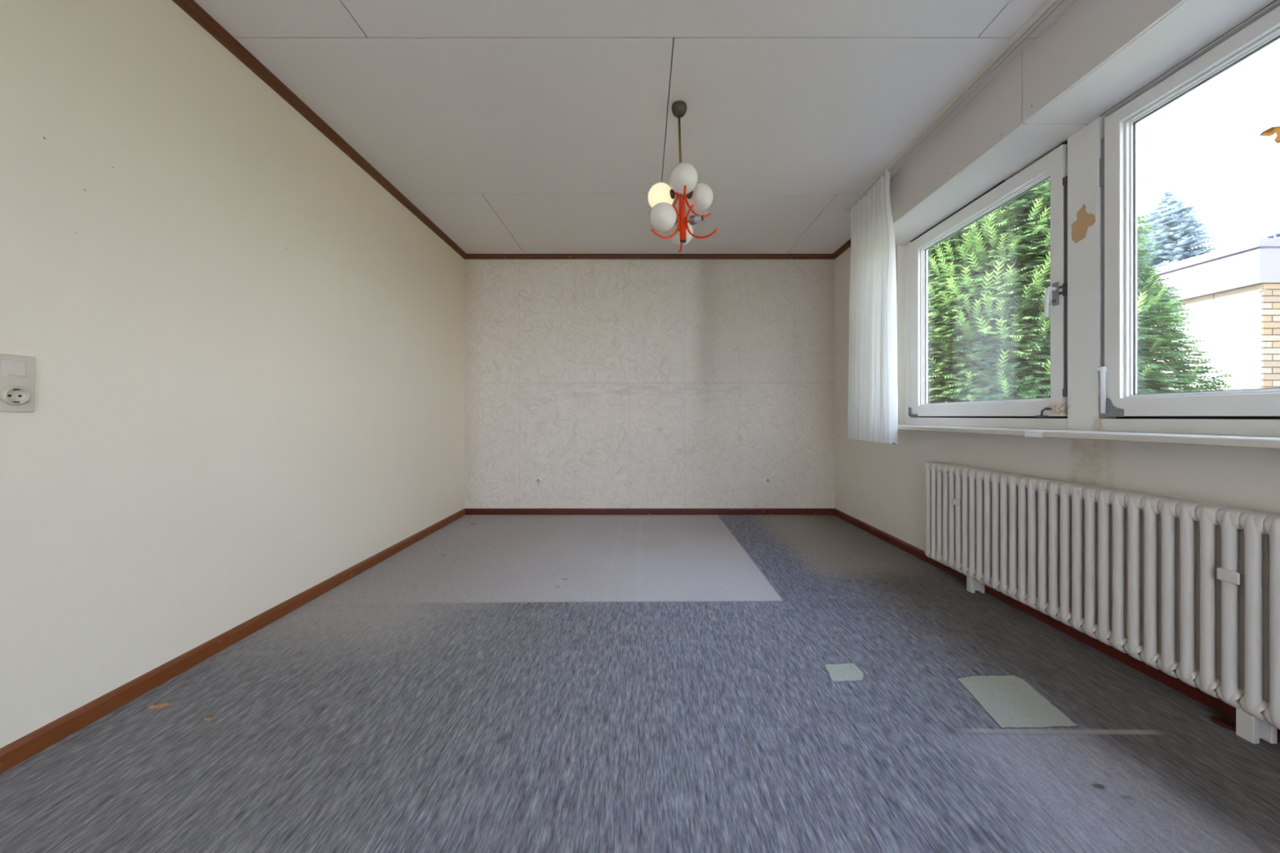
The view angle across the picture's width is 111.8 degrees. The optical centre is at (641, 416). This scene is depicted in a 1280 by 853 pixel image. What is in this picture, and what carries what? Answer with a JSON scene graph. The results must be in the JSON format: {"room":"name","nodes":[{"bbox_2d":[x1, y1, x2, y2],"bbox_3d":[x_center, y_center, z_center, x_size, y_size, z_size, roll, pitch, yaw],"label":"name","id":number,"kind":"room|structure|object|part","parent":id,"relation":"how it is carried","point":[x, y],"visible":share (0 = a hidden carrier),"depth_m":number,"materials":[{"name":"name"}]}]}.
{"room":"empty room","nodes":[
{"label":"empty room","id":0,"kind":"room"},
{"bbox_2d":[0,0,464,748],"bbox_3d":[-1.810,-0.430,1.288,0.200,2.750,6.175,0,0,0],"label":"wall","id":1,"kind":"structure","parent":0,"point":[247,351],"depth_m":1.60,"materials":[{"name":"beige paint"}]},
{"bbox_2d":[0,353,34,412],"bbox_3d":[-1.700,-0.089,1.175,0.019,0.155,0.081,0,0,0],"label":"socket","id":2,"kind":"object","parent":1,"relation":"attached to","point":[16,371],"visible":1,"depth_m":1.18,"materials":[{"name":"grey plastic"}]},
{"bbox_3d":[-1.700,-0.129,1.175,0.004,0.047,0.049,0,0,0],"label":"switch frame","id":3,"kind":"part","parent":2,"relation":"part of","materials":[{"name":"beige plastic"}]},
{"bbox_2d":[0,508,465,773],"bbox_3d":[-1.703,0.915,1.288,0.014,0.060,5.775,0,0,0],"label":"baseboard","id":4,"kind":"structure","parent":1,"relation":"attached to","point":[23,748],"depth_m":1.56,"materials":[{"name":"red wood"}]},
{"bbox_2d":[172,0,466,259],"bbox_3d":[-1.692,-1.535,1.288,0.036,0.040,5.775,0,0,0],"label":"trim","id":5,"kind":"structure","parent":1,"relation":"attached to","point":[191,7],"depth_m":2.10,"materials":[{"name":"brown wood"}]},
{"bbox_2d":[194,0,1075,253],"bbox_3d":[0.200,-1.695,1.288,4.220,0.280,6.175,0,0,0],"label":"ceiling","id":6,"kind":"structure","parent":0,"point":[514,126],"depth_m":2.12,"materials":[{"name":"white paint"}]},
{"bbox_3d":[-1.420,-1.563,1.155,0.581,0.016,1.245,0,0,0],"label":"panel","id":7,"kind":"part","parent":6,"relation":"part of","materials":[{"name":"white paint"}]},
{"bbox_3d":[-0.791,-1.563,2.403,1.838,0.016,1.242,0,0,0],"label":"panel","id":8,"kind":"part","parent":6,"relation":"part of","materials":[{"name":"white paint"}]},
{"bbox_3d":[-1.415,-1.563,3.600,0.590,0.016,1.144,0,0,0],"label":"panel","id":9,"kind":"part","parent":6,"relation":"part of","materials":[{"name":"white paint"}]},
{"bbox_3d":[0.126,-1.563,3.600,2.482,0.016,1.144,0,0,0],"label":"panel","id":10,"kind":"part","parent":6,"relation":"part of","materials":[{"name":"white paint"}]},
{"bbox_3d":[0.126,-1.563,1.155,2.500,0.016,1.245,0,0,0],"label":"panel","id":11,"kind":"part","parent":6,"relation":"part of","materials":[{"name":"white paint"}]},
{"bbox_2d":[648,100,717,253],"bbox_3d":[0.198,-1.211,2.165,0.335,0.687,0.372,0,0,0],"label":"pendant lamp","id":12,"kind":"object","parent":6,"relation":"hanging from","point":[683,179],"visible":1,"depth_m":2.15,"materials":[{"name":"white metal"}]},
{"bbox_3d":[0.097,-1.125,2.223,0.134,0.134,0.134,0,0,0],"label":"globe","id":13,"kind":"part","parent":12,"relation":"part of"},
{"bbox_3d":[0.102,-0.968,2.107,0.134,0.134,0.134,0,0,0],"label":"globe","id":14,"kind":"part","parent":12,"relation":"part of","materials":[{"name":"white glass"}]},
{"bbox_2d":[670,189,675,199],"bbox_3d":[0.154,-1.125,2.190,0.020,0.046,0.046,0,0,30],"label":"socket","id":15,"kind":"object","parent":12,"relation":"attached to","point":[672,192],"depth_m":2.18,"materials":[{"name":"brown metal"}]},
{"bbox_3d":[0.191,-1.310,2.165,0.025,0.390,0.012,0,0,0],"label":"rod","id":16,"kind":"part","parent":12,"relation":"part of","materials":[{"name":"gold metal"}]},
{"bbox_3d":[0.203,-0.968,2.283,0.133,0.133,0.131,0,0,0],"label":"globe","id":17,"kind":"part","parent":12,"relation":"part of","materials":[{"name":"white glass"}]},
{"bbox_3d":[0.201,-1.015,2.165,0.042,0.276,0.033,0,0,0],"label":"stem","id":18,"kind":"part","parent":12,"relation":"part of","materials":[{"name":"orange paint"}]},
{"bbox_3d":[0.198,-1.125,2.047,0.133,0.133,0.131,0,0,0],"label":"globe","id":19,"kind":"part","parent":12,"relation":"part of","materials":[{"name":"white glass"}]},
{"bbox_2d":[686,190,693,199],"bbox_3d":[0.241,-1.125,2.190,0.020,0.046,0.046,0,0,-30],"label":"socket","id":20,"kind":"object","parent":12,"relation":"attached to","point":[690,196],"depth_m":2.18,"materials":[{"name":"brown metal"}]},
{"bbox_2d":[688,214,703,225],"bbox_3d":[0.267,-0.968,2.130,0.073,0.046,0.062,0,0,0],"label":"socket","id":21,"kind":"object","parent":12,"relation":"attached to","point":[693,220],"depth_m":2.12,"materials":[{"name":"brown metal"}]},
{"bbox_3d":[0.298,-1.125,2.223,0.134,0.134,0.134,0,0,0],"label":"globe","id":22,"kind":"part","parent":12,"relation":"part of","materials":[{"name":"white glass"}]},
{"bbox_3d":[1.615,-1.563,3.600,0.487,0.016,1.144,0,0,0],"label":"panel","id":23,"kind":"part","parent":6,"relation":"part of","materials":[{"name":"white paint"}]},
{"bbox_3d":[0.995,-1.563,2.403,1.726,0.016,1.242,0,0,0],"label":"panel","id":24,"kind":"part","parent":6,"relation":"part of","materials":[{"name":"white paint"}]},
{"bbox_2d":[844,0,1067,210],"bbox_3d":[1.545,-1.543,0.815,0.064,0.024,4.830,0,0,0],"label":"rail","id":25,"kind":"object","parent":6,"relation":"attached to","point":[1050,7],"visible":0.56,"depth_m":1.99,"materials":[{"name":"beige plastic"}]},
{"bbox_2d":[848,170,897,444],"bbox_3d":[1.562,-0.680,2.965,0.107,1.710,0.527,0,0,-2],"label":"curtain","id":26,"kind":"object","parent":25,"relation":"hanging from","point":[873,390],"visible":1,"depth_m":2.89,"materials":[{"name":"white fabric"}]},
{"bbox_3d":[1.619,-1.563,1.155,0.478,0.016,1.245,0,0,0],"label":"panel","id":27,"kind":"part","parent":6,"relation":"part of","materials":[{"name":"white paint"}]},
{"bbox_2d":[0,515,1279,852],"bbox_3d":[0.075,1.044,1.288,3.970,0.202,6.175,0,0,0],"label":"floor","id":28,"kind":"structure","parent":0,"point":[491,683],"depth_m":1.34,"materials":[{"name":"blue carpet"}]},
{"bbox_2d":[147,702,173,709],"bbox_3d":[-1.569,0.940,1.413,0.060,0.009,0.025,0,0,-10],"label":"dry leaf","id":29,"kind":"object","parent":28,"relation":"on","point":[159,706],"visible":1,"depth_m":1.41,"materials":[{"name":"beige plant"}]},
{"bbox_2d":[204,716,213,720],"bbox_3d":[-1.350,0.940,1.350,0.022,0.009,0.012,0,0,0],"label":"dry leaf","id":30,"kind":"object","parent":28,"relation":"on","point":[210,717],"visible":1,"depth_m":1.35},
{"bbox_2d":[924,461,1279,743],"bbox_3d":[1.792,0.611,1.677,0.106,0.668,2.020,0,0,0],"label":"radiator","id":31,"kind":"object","parent":28,"relation":"on","point":[1189,590],"visible":1,"depth_m":1.54,"materials":[{"name":"white metal"}]},
{"bbox_2d":[1208,715,1235,731],"bbox_3d":[1.796,0.940,1.330,0.068,0.008,0.068,0,0,0],"label":"stain","id":32,"kind":"object","parent":28,"relation":"on","point":[1217,720],"visible":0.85,"depth_m":1.33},
{"bbox_2d":[464,259,835,508],"bbox_3d":[0.175,-0.430,4.275,3.770,2.750,0.200,0,0,0],"label":"wall","id":33,"kind":"structure","parent":0,"point":[612,384],"depth_m":4.17,"materials":[{"name":"paint"}]},
{"bbox_2d":[534,476,542,485],"bbox_3d":[-0.997,0.623,4.167,0.080,0.080,0.016,0,0,0],"label":"wall socket","id":34,"kind":"object","parent":33,"relation":"attached to","point":[538,481],"visible":1,"depth_m":4.17,"materials":[{"name":"white plastic"}]},
{"bbox_2d":[465,508,834,515],"bbox_3d":[0.074,0.915,4.168,3.568,0.060,0.014,0,0,0],"label":"baseboard","id":35,"kind":"structure","parent":33,"relation":"attached to","point":[468,511],"depth_m":4.16,"materials":[{"name":"red wood"}]},
{"bbox_2d":[465,253,834,259],"bbox_3d":[0.074,-1.535,4.157,3.568,0.040,0.036,0,0,0],"label":"trim","id":36,"kind":"structure","parent":33,"relation":"attached to","point":[468,256],"depth_m":4.15,"materials":[{"name":"brown wood"}]},
{"bbox_2d":[764,476,772,484],"bbox_3d":[1.213,0.617,4.167,0.080,0.080,0.016,0,0,0],"label":"wall socket","id":37,"kind":"object","parent":33,"relation":"attached to","point":[767,480],"visible":1,"depth_m":4.17,"materials":[{"name":"white plastic"}]},
{"bbox_2d":[835,115,1279,551],"bbox_3d":[1.959,-0.430,1.288,0.202,2.750,5.775,0,0,0],"label":"wall","id":38,"kind":"structure","parent":0,"point":[882,486],"depth_m":1.91,"materials":[{"name":"white paint"}]},
{"bbox_2d":[832,239,850,259],"bbox_3d":[1.840,-1.535,3.672,0.036,0.040,1.005,0,0,0],"label":"trim","id":39,"kind":"structure","parent":38,"relation":"attached to","point":[845,246],"depth_m":3.97,"materials":[{"name":"brown wood"}]},
{"bbox_2d":[897,142,1067,435],"bbox_3d":[1.829,-0.611,2.506,0.353,1.392,1.292,0,0,0],"label":"window","id":40,"kind":"structure","parent":38,"relation":"in","point":[1006,416],"depth_m":2.31,"materials":[{"name":"white paint"}]},
{"bbox_3d":[1.786,0.072,2.490,0.268,0.024,1.260,0,0,0],"label":"sill","id":41,"kind":"part","parent":40,"relation":"part of","materials":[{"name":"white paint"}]},
{"bbox_3d":[1.873,-0.525,1.988,0.047,0.142,0.020,0,0,0],"label":"lever","id":42,"kind":"part","parent":40,"relation":"part of","materials":[{"name":"white plastic"}]},
{"bbox_3d":[1.899,-0.562,1.990,0.010,0.105,0.028,0,0,0],"label":"handle","id":43,"kind":"part","parent":40,"relation":"part of","materials":[{"name":"grey metal"}]},
{"bbox_2d":[834,508,1279,743],"bbox_3d":[1.851,0.915,1.288,0.014,0.060,5.775,0,0,0],"label":"baseboard","id":44,"kind":"structure","parent":38,"relation":"attached to","point":[1217,704],"depth_m":1.85,"materials":[{"name":"red wood"}]},
{"bbox_2d":[889,0,1275,244],"bbox_3d":[1.779,-1.400,0.775,0.322,0.310,4.750,0,0,0],"label":"box","id":45,"kind":"object","parent":38,"relation":"attached to","point":[1096,55],"depth_m":1.76,"materials":[{"name":"grey paint"}]},
{"bbox_3d":[1.627,-1.400,2.502,0.014,0.310,1.296,0,0,0],"label":"fascia panel","id":46,"kind":"part","parent":45,"relation":"part of","materials":[{"name":"grey paint"}]},
{"bbox_3d":[1.787,-1.251,2.501,0.306,0.012,1.298,0,0,0],"label":"soffit panel","id":47,"kind":"part","parent":45,"relation":"part of","materials":[{"name":"grey paint"}]},
{"bbox_3d":[1.627,-1.402,0.123,0.013,0.306,3.446,0,0,0],"label":"fascia panel","id":48,"kind":"part","parent":45,"relation":"part of","materials":[{"name":"grey paint"}]},
{"bbox_3d":[1.767,-1.254,0.124,0.266,0.012,3.449,0,0,0],"label":"soffit panel","id":49,"kind":"part","parent":45,"relation":"part of","materials":[{"name":"grey paint"}]},
{"bbox_3d":[1.982,-0.623,1.873,0.156,1.365,0.133,0,0,0],"label":"post","id":50,"kind":"part","parent":38,"relation":"part of","materials":[{"name":"white paint"}]},
{"bbox_2d":[1024,0,1279,448],"bbox_3d":[1.825,-0.611,0.956,0.361,1.393,1.812,0,0,0],"label":"window","id":51,"kind":"structure","parent":38,"relation":"in","point":[1246,417],"depth_m":1.65,"materials":[{"name":"white paint"}]},
{"bbox_3d":[1.784,0.072,0.917,0.272,0.024,1.735,0,0,0],"label":"sill","id":52,"kind":"part","parent":51,"relation":"part of","materials":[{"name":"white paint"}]},
{"bbox_3d":[1.958,-0.624,0.953,0.095,1.367,1.709,0,0,0],"label":"fixed frame","id":53,"kind":"part","parent":51,"relation":"part of","materials":[{"name":"white paint"}]},
{"bbox_3d":[1.939,-0.615,0.976,0.070,1.228,1.621,0,0,0],"label":"sash","id":54,"kind":"part","parent":51,"relation":"part of","materials":[{"name":"white paint"}]},
{"bbox_2d":[1258,125,1279,143],"bbox_3d":[1.942,-0.861,1.295,0.007,0.064,0.140,0,0,0],"label":"window sticker","id":55,"kind":"object","parent":51,"relation":"attached to","point":[1270,131],"visible":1,"depth_m":1.33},
{"bbox_2d":[1262,127,1279,141],"bbox_3d":[1.942,-0.863,1.330,0.001,0.048,0.059,0,0,0],"label":"print","id":56,"kind":"object","parent":55,"relation":"attached to","point":[1270,131],"depth_m":1.33},
{"label":"outside","id":57,"kind":"structure","parent":0,"visible":0},
{"bbox_3d":[15.000,1.195,10.000,110.000,0.100,100.000,0,0,0],"label":"lawn","id":58,"kind":"structure","parent":57,"visible":0},
{"bbox_2d":[928,177,1240,403],"bbox_3d":[4.103,-1.359,4.992,3.396,5.173,3.431,0,0,-43],"label":"yew tree","id":59,"kind":"object","parent":58,"relation":"on","point":[989,331],"visible":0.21,"depth_m":4.12,"materials":[{"name":"green plant"}]},
{"bbox_2d":[1137,189,1229,268],"bbox_3d":[22.180,-4.167,18.292,6.949,10.624,6.935,0,0,-6],"label":"spruce tree","id":60,"kind":"object","parent":58,"relation":"on","point":[1176,235],"visible":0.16,"depth_m":17.67,"materials":[{"name":"plant"}]},
{"bbox_2d":[1150,231,1279,390],"bbox_3d":[11.957,-0.706,11.277,8.155,3.701,11.515,0,0,0],"label":"house","id":61,"kind":"structure","parent":58,"relation":"on","point":[1236,288],"depth_m":5.79,"materials":[{"name":"white paint"}]},
{"bbox_2d":[1261,231,1279,238],"bbox_3d":[9.100,-2.418,5.950,0.860,0.276,0.860,0,0,0],"label":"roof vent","id":62,"kind":"object","parent":61,"relation":"attached to","point":[1277,235],"depth_m":5.97,"materials":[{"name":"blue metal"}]}
]}

